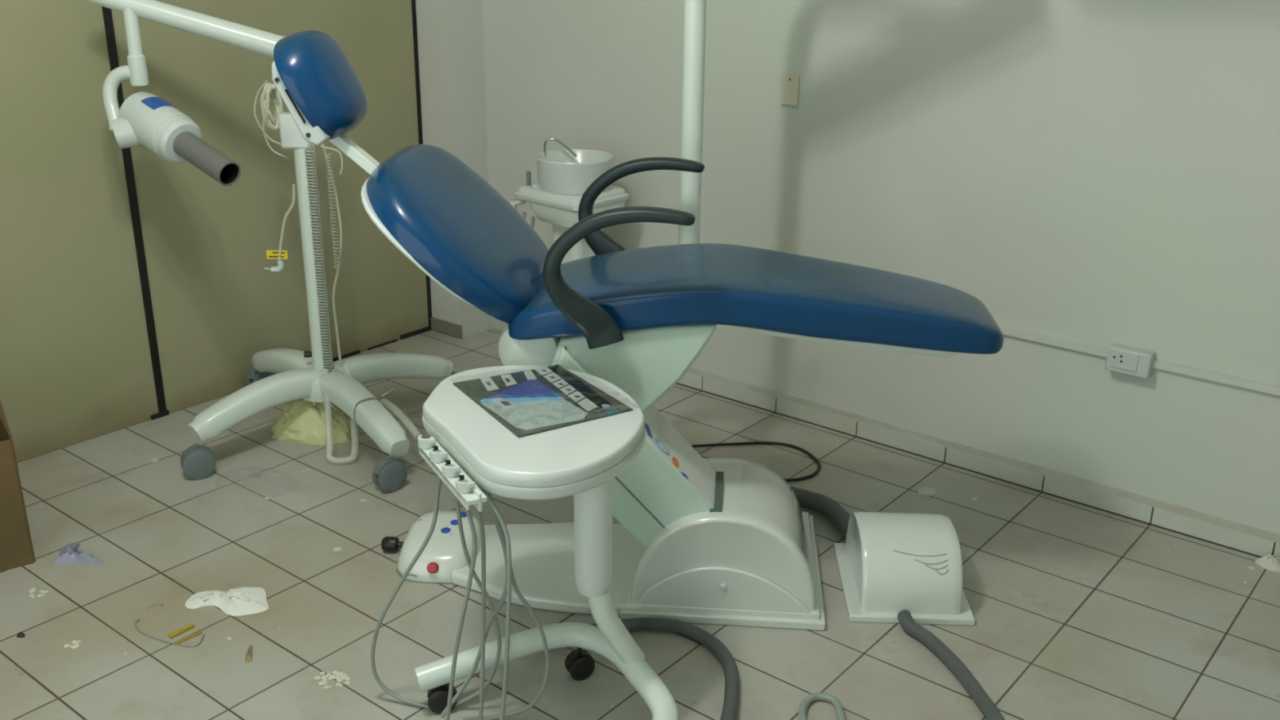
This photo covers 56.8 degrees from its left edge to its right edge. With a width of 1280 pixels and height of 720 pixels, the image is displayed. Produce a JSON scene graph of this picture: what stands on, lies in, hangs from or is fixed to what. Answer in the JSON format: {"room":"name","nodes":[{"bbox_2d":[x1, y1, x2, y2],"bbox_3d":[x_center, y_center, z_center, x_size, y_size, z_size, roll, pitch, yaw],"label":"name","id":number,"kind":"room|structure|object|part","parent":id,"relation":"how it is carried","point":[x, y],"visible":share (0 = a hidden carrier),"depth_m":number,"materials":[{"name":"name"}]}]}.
{"room":"dental clinic","nodes":[
{"label":"dental clinic","id":0,"kind":"room"},
{"bbox_2d":[0,0,428,462],"bbox_3d":[-2.104,-0.873,2.760,0.100,2.700,4.550,16,25,36],"label":"wall","id":1,"kind":"structure","parent":0,"point":[76,366],"depth_m":3.69,"materials":[{"name":"beige paint"}]},
{"bbox_2d":[102,6,166,413],"bbox_3d":[-1.525,-1.093,3.353,0.006,2.685,0.024,16,25,36],"label":"trim","id":2,"kind":"structure","parent":1,"relation":"attached to","point":[107,12],"depth_m":3.62,"materials":[{"name":"black plastic"}]},
{"bbox_2d":[150,326,431,420],"bbox_3d":[-1.195,0.029,4.221,0.008,0.016,1.180,16,25,36],"label":"trim","id":3,"kind":"structure","parent":1,"relation":"attached to","point":[157,415],"depth_m":4.45,"materials":[{"name":"black"}]},
{"bbox_2d":[411,0,431,326],"bbox_3d":[-0.809,-1.392,4.189,0.006,2.685,0.014,16,25,36],"label":"trim","id":4,"kind":"structure","parent":1,"relation":"attached to","point":[413,2],"depth_m":4.34,"materials":[{"name":"black plastic"}]},
{"bbox_2d":[0,328,1279,719],"bbox_3d":[-0.408,0.937,1.954,4.700,0.100,4.750,16,25,36],"label":"floor","id":5,"kind":"structure","parent":0,"point":[1079,611],"depth_m":2.81,"materials":[{"name":"tile"}]},
{"bbox_2d":[0,399,35,572],"bbox_3d":[-1.764,0.324,2.912,0.425,0.357,0.350,-13,24,-33],"label":"cardboard box","id":6,"kind":"object","parent":5,"relation":"on","point":[16,549],"visible":1,"depth_m":2.88,"materials":[{"name":"brown cardboard"}]},
{"bbox_2d":[17,631,25,637],"bbox_3d":[-1.383,0.612,2.643,0.019,0.011,0.014,5,21,12],"label":"crumb","id":7,"kind":"object","parent":5,"relation":"on","point":[20,634],"visible":1,"depth_m":2.64,"materials":[{"name":"black plastic"}]},
{"bbox_2d":[28,587,48,598],"bbox_3d":[-1.436,0.554,2.811,0.050,0.002,0.039,6,21,15],"label":"crumbs","id":8,"kind":"object","parent":5,"relation":"on","point":[32,596],"visible":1,"depth_m":2.81,"materials":[{"name":"beige"}]},
{"bbox_2d":[63,640,81,648],"bbox_3d":[-1.251,0.628,2.616,0.032,0.002,0.038,16,25,36],"label":"crumbs","id":9,"kind":"object","parent":5,"relation":"on","point":[76,644],"visible":1,"depth_m":2.61,"materials":[{"name":"beige"}]},
{"bbox_2d":[50,542,104,565],"bbox_3d":[-1.421,0.488,2.962,0.160,0.021,0.095,16,25,36],"label":"scrap","id":10,"kind":"object","parent":5,"relation":"on","point":[68,553],"visible":1,"depth_m":2.95,"materials":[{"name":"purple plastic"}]},
{"bbox_2d":[146,604,164,609],"bbox_3d":[-1.131,0.573,2.760,0.038,0.008,0.017,-8,22,-22],"label":"chip","id":11,"kind":"object","parent":5,"relation":"on","point":[155,606],"visible":1,"depth_m":2.76,"materials":[{"name":"brown"}]},
{"bbox_2d":[134,618,204,647],"bbox_3d":[-1.065,0.615,2.656,0.195,0.003,0.055,8,21,18],"label":"string","id":12,"kind":"object","parent":5,"relation":"on","point":[138,630],"visible":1,"depth_m":2.63,"materials":[{"name":"grey"}]},
{"bbox_2d":[168,622,194,639],"bbox_3d":[-1.032,0.610,2.665,0.014,0.006,0.064,16,25,36],"label":"strip","id":13,"kind":"object","parent":5,"relation":"on","point":[173,634],"visible":1,"depth_m":2.66,"materials":[{"name":"yellow plastic"}]},
{"bbox_2d":[175,631,202,644],"bbox_3d":[-1.008,0.621,2.642,0.006,0.003,0.066,17,26,38],"label":"strip","id":14,"kind":"object","parent":5,"relation":"on","point":[200,632],"visible":1,"depth_m":2.64,"materials":[{"name":"yellow plastic"}]},
{"bbox_2d":[185,586,268,616],"bbox_3d":[-0.970,0.562,2.777,0.192,0.019,0.127,-4,21,-12],"label":"paper towel","id":15,"kind":"object","parent":5,"relation":"on","point":[242,601],"visible":1,"depth_m":2.77,"materials":[{"name":"white paper"}]},
{"bbox_2d":[244,644,252,662],"bbox_3d":[-0.856,0.640,2.589,0.015,0.008,0.069,-5,21,-15],"label":"chip","id":16,"kind":"object","parent":5,"relation":"on","point":[248,658],"visible":1,"depth_m":2.58,"materials":[{"name":"brown"}]},
{"bbox_2d":[88,0,456,492],"bbox_3d":[-1.036,-0.397,3.461,0.879,1.346,0.768,2,20,5],"label":"machine","id":17,"kind":"object","parent":5,"relation":"on","point":[144,118],"visible":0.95,"depth_m":3.39,"materials":[{"name":"white paint"}]},
{"bbox_2d":[140,97,177,110],"bbox_3d":[-1.312,-0.700,3.230,0.064,0.033,0.078,16,25,36],"label":"print","id":18,"kind":"object","parent":17,"relation":"attached to","point":[146,103],"depth_m":3.21,"materials":[{"name":"blue paper"}]},
{"bbox_3d":[-1.206,-0.915,3.235,0.546,0.219,0.067,-3,21,-11],"label":"boom arm","id":19,"kind":"part","parent":17,"relation":"part of","materials":[{"name":"white paint"}]},
{"bbox_3d":[-1.126,0.127,3.517,0.433,0.138,0.092,-18,27,-40],"label":"leg","id":20,"kind":"part","parent":17,"relation":"part of","materials":[{"name":"white paint"}]},
{"bbox_3d":[-1.126,0.025,3.815,0.092,0.140,0.464,-17,26,-39],"label":"leg","id":21,"kind":"part","parent":17,"relation":"part of","materials":[{"name":"white paint"}]},
{"bbox_3d":[-1.016,-0.017,3.619,0.020,0.020,0.020,1,20,2],"label":"clamp knob","id":22,"kind":"part","parent":17,"relation":"part of","materials":[{"name":"black plastic"}]},
{"bbox_3d":[-0.946,-0.284,3.483,0.026,0.686,0.026,16,25,36],"label":"coiled cord","id":23,"kind":"part","parent":17,"relation":"part of","materials":[{"name":"grey plastic"}]},
{"bbox_3d":[-0.897,-0.434,3.459,0.019,0.343,0.019,16,25,36],"label":"coiled cord","id":24,"kind":"part","parent":17,"relation":"part of","materials":[{"name":"grey plastic"}]},
{"bbox_3d":[-0.824,0.149,3.487,0.092,0.141,0.477,-15,26,-37],"label":"leg","id":25,"kind":"part","parent":17,"relation":"part of","materials":[{"name":"white paint"}]},
{"bbox_3d":[-0.806,0.037,3.792,0.451,0.140,0.092,-16,26,-38],"label":"leg","id":26,"kind":"part","parent":17,"relation":"part of","materials":[{"name":"white paint"}]},
{"bbox_2d":[271,398,357,445],"bbox_3d":[-1.016,0.171,3.695,0.259,0.118,0.188,6,21,13],"label":"plastic bag","id":27,"kind":"object","parent":5,"relation":"on","point":[301,420],"visible":0.84,"depth_m":3.64,"materials":[{"name":"beige plastic"}]},
{"bbox_2d":[314,670,351,688],"bbox_3d":[-0.651,0.676,2.507,0.079,0.002,0.063,16,25,36],"label":"crumbs","id":28,"kind":"object","parent":5,"relation":"on","point":[339,676],"visible":1,"depth_m":2.51,"materials":[{"name":"beige"}]},
{"bbox_2d":[332,546,342,551],"bbox_3d":[-0.774,0.483,3.025,0.022,0.004,0.021,-2,20,-7],"label":"crumbs","id":29,"kind":"object","parent":5,"relation":"on","point":[336,548],"visible":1,"depth_m":3.02,"materials":[{"name":"beige"}]},
{"bbox_2d":[370,364,679,719],"bbox_3d":[-0.174,0.411,2.368,0.710,0.606,0.531,16,25,36],"label":"cart","id":30,"kind":"object","parent":5,"relation":"on","point":[582,460],"visible":0.99,"depth_m":2.25,"materials":[{"name":"white plastic"}]},
{"bbox_2d":[432,445,438,450],"bbox_3d":[-0.386,0.167,2.233,0.010,0.008,0.010,16,25,36],"label":"socket","id":31,"kind":"object","parent":30,"relation":"attached to","point":[435,447],"depth_m":2.23,"materials":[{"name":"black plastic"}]},
{"bbox_2d":[444,459,450,465],"bbox_3d":[-0.353,0.189,2.175,0.010,0.008,0.010,16,25,36],"label":"socket","id":32,"kind":"object","parent":30,"relation":"attached to","point":[447,462],"depth_m":2.17,"materials":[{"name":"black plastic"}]},
{"bbox_2d":[458,475,464,479],"bbox_3d":[-0.319,0.211,2.116,0.010,0.008,0.010,16,25,36],"label":"socket","id":33,"kind":"object","parent":30,"relation":"attached to","point":[460,477],"depth_m":2.11,"materials":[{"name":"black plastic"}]},
{"bbox_2d":[422,364,644,487],"bbox_3d":[-0.199,0.111,2.348,0.399,0.030,0.556,-11,23,-28],"label":"tray","id":34,"kind":"object","parent":30,"relation":"on","point":[587,454],"depth_m":2.20,"materials":[{"name":"white plastic"}]},
{"bbox_2d":[453,364,633,437],"bbox_3d":[-0.197,0.063,2.409,0.278,0.016,0.346,-11,23,-29],"label":"brochure","id":35,"kind":"object","parent":30,"relation":"on","point":[527,402],"visible":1,"depth_m":2.38,"materials":[{"name":"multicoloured paper"}]},
{"bbox_2d":[509,137,629,263],"bbox_3d":[-0.253,-0.313,3.968,0.384,0.855,0.272,16,25,36],"label":"sink","id":36,"kind":"object","parent":5,"relation":"on","point":[564,175],"visible":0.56,"depth_m":3.78,"materials":[{"name":"white"}]},
{"bbox_3d":[-0.364,-0.593,3.869,0.016,0.047,0.016,16,25,36],"label":"tap knob","id":37,"kind":"part","parent":36,"relation":"part of","materials":[{"name":"grey plastic"}]},
{"bbox_3d":[-0.261,-0.650,3.871,0.111,0.155,0.013,2,20,3],"label":"water spout","id":38,"kind":"part","parent":36,"relation":"part of","materials":[{"name":"silver metal"}]},
{"bbox_2d":[536,148,613,195],"bbox_3d":[-0.210,-0.607,3.824,0.249,0.107,0.249,16,25,36],"label":"basin","id":39,"kind":"object","parent":36,"relation":"in","point":[568,171],"depth_m":3.74,"materials":[{"name":"white ceramic"}]},
{"bbox_2d":[271,0,1004,631],"bbox_3d":[0.013,-0.405,2.717,1.606,1.900,0.750,1,20,1],"label":"dental chair","id":40,"kind":"object","parent":5,"relation":"on","point":[696,540],"visible":0.99,"depth_m":2.66,"materials":[{"name":"blue leather"}]},
{"bbox_3d":[-0.617,0.470,3.009,0.076,0.039,0.039,2,20,4],"label":"pedal knob","id":41,"kind":"part","parent":40,"relation":"part of","materials":[{"name":"black plastic"}]},
{"bbox_3d":[-0.409,-0.305,2.744,0.373,0.350,0.586,2,20,4],"label":"backrest","id":42,"kind":"part","parent":40,"relation":"part of","materials":[{"name":"blue leather"}]},
{"bbox_3d":[-0.212,0.505,2.937,0.480,0.034,0.402,2,20,4],"label":"plate","id":43,"kind":"part","parent":40,"relation":"part of","materials":[{"name":"white"}]},
{"bbox_3d":[-0.044,-0.165,2.455,0.311,0.319,0.072,2,20,4],"label":"armrest","id":44,"kind":"part","parent":40,"relation":"part of","materials":[{"name":"black plastic"}]},
{"bbox_3d":[-0.009,0.200,2.751,0.407,0.535,0.195,2,20,4],"label":"lift arm","id":45,"kind":"part","parent":40,"relation":"part of","materials":[{"name":"grey paint"}]},
{"bbox_3d":[0.000,-0.342,2.936,0.311,0.319,0.072,2,20,4],"label":"armrest","id":46,"kind":"part","parent":40,"relation":"part of","materials":[{"name":"black rubber"}]},
{"bbox_3d":[0.025,0.142,2.727,0.332,0.364,0.189,2,20,4],"label":"arm","id":47,"kind":"part","parent":40,"relation":"part of","materials":[{"name":"white plastic"}]},
{"bbox_2d":[644,422,688,479],"bbox_3d":[0.059,0.207,2.677,0.114,0.118,0.044,6,21,15],"label":"print","id":48,"kind":"object","parent":40,"relation":"attached to","point":[661,461],"depth_m":2.66,"materials":[{"name":"orange"}]},
{"bbox_3d":[0.192,0.523,2.704,0.403,0.112,0.010,2,20,4],"label":"panel","id":49,"kind":"part","parent":40,"relation":"part of","materials":[{"name":"white plastic"}]},
{"bbox_3d":[0.262,-0.147,2.708,1.088,0.160,0.414,2,20,4],"label":"seat and leg rest","id":50,"kind":"part","parent":40,"relation":"part of","materials":[{"name":"blue leather"}]},
{"bbox_2d":[587,617,739,719],"bbox_3d":[0.067,0.664,2.514,0.317,0.031,0.581,-16,26,-39],"label":"corrugated hose","id":51,"kind":"object","parent":5,"relation":"on","point":[731,702],"visible":0.77,"depth_m":2.61,"materials":[{"name":"grey plastic"}]},
{"bbox_2d":[691,441,821,481],"bbox_3d":[0.372,0.283,3.583,0.390,0.016,0.231,16,25,36],"label":"power cable","id":52,"kind":"object","parent":5,"relation":"on","point":[808,453],"visible":0.98,"depth_m":3.63,"materials":[{"name":"black plastic"}]},
{"bbox_2d":[791,486,850,539],"bbox_3d":[0.493,0.404,3.187,0.103,0.061,0.317,-12,24,-31],"label":"corrugated hose","id":53,"kind":"object","parent":5,"relation":"on","point":[824,505],"visible":0.78,"depth_m":3.19,"materials":[{"name":"grey plastic"}]},
{"bbox_2d":[798,693,846,719],"bbox_3d":[0.368,0.724,2.390,0.095,0.016,0.157,1,20,1],"label":"hose offcut","id":54,"kind":"object","parent":5,"relation":"on","point":[813,697],"visible":1,"depth_m":2.43,"materials":[{"name":"grey plastic"}]},
{"bbox_2d":[832,511,974,626],"bbox_3d":[0.636,0.469,2.861,0.287,0.174,0.345,1,20,2],"label":"box","id":55,"kind":"object","parent":5,"relation":"on","point":[888,564],"visible":1,"depth_m":2.74,"materials":[{"name":"white plastic"}]},
{"bbox_2d":[917,486,936,496],"bbox_3d":[0.817,0.373,3.368,0.060,0.008,0.048,-10,23,-27],"label":"crumbs","id":56,"kind":"object","parent":5,"relation":"on","point":[927,491],"visible":1,"depth_m":3.36,"materials":[{"name":"beige"}]},
{"bbox_2d":[897,609,1004,719],"bbox_3d":[0.680,0.685,2.471,0.070,0.040,0.565,-3,21,-11],"label":"corrugated hose","id":57,"kind":"object","parent":5,"relation":"on","point":[988,708],"visible":1,"depth_m":2.54,"materials":[{"name":"grey plastic"}]},
{"bbox_2d":[970,497,977,500],"bbox_3d":[0.943,0.390,3.332,0.023,0.004,0.022,-1,20,-4],"label":"crumbs","id":58,"kind":"object","parent":5,"relation":"on","point":[971,498],"visible":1,"depth_m":3.33,"materials":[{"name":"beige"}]},
{"bbox_2d":[1254,554,1279,572],"bbox_3d":[1.606,0.507,2.999,0.079,0.029,0.066,16,25,36],"label":"lump","id":59,"kind":"object","parent":5,"relation":"on","point":[1271,562],"visible":1,"depth_m":2.99,"materials":[{"name":"beige paint"}]},
{"bbox_2d":[415,0,1279,534],"bbox_3d":[0.952,-0.938,3.037,4.300,2.700,0.270,16,25,36],"label":"wall","id":60,"kind":"structure","parent":0,"point":[1099,173],"depth_m":3.28,"materials":[{"name":"white paint"}]},
{"bbox_2d":[431,316,462,338],"bbox_3d":[-0.755,-0.127,4.602,0.176,0.050,0.008,16,25,36],"label":"baseboard","id":61,"kind":"structure","parent":60,"relation":"attached to","point":[439,325],"depth_m":4.59,"materials":[{"name":"grey tile"}]},
{"bbox_2d":[779,73,799,106],"bbox_3d":[0.450,-0.811,3.551,0.058,0.090,0.014,16,25,36],"label":"switch plate","id":62,"kind":"object","parent":60,"relation":"attached to","point":[790,82],"visible":1,"depth_m":3.55,"materials":[{"name":"beige plastic"}]},
{"bbox_2d":[491,316,1279,557],"bbox_3d":[1.021,0.305,3.463,4.130,0.072,0.012,16,25,36],"label":"baseboard","id":63,"kind":"structure","parent":60,"relation":"attached to","point":[1228,534],"depth_m":3.44,"materials":[{"name":"tile"}]},
{"bbox_2d":[998,324,1107,357],"bbox_3d":[0.764,-0.158,3.516,1.250,0.020,0.014,16,25,36],"label":"cable raceway","id":64,"kind":"object","parent":60,"relation":"attached to","point":[1062,343],"visible":0.2,"depth_m":3.23,"materials":[{"name":"white plastic"}]},
{"bbox_2d":[1104,342,1155,378],"bbox_3d":[1.286,0.003,3.106,0.112,0.066,0.044,16,25,36],"label":"outlet box","id":65,"kind":"object","parent":60,"relation":"attached to","point":[1135,362],"visible":1,"depth_m":3.09,"materials":[{"name":"grey plastic"}]},
{"bbox_3d":[1.266,0.001,3.096,0.072,0.048,0.003,16,25,36],"label":"plate","id":66,"kind":"part","parent":65,"relation":"part of","materials":[{"name":"grey plastic"}]},
{"bbox_2d":[1152,359,1279,395],"bbox_3d":[1.978,0.194,2.601,1.650,0.020,0.014,16,25,36],"label":"cable raceway","id":67,"kind":"object","parent":60,"relation":"attached to","point":[1158,364],"visible":1,"depth_m":2.98,"materials":[{"name":"white plastic"}]}
]}

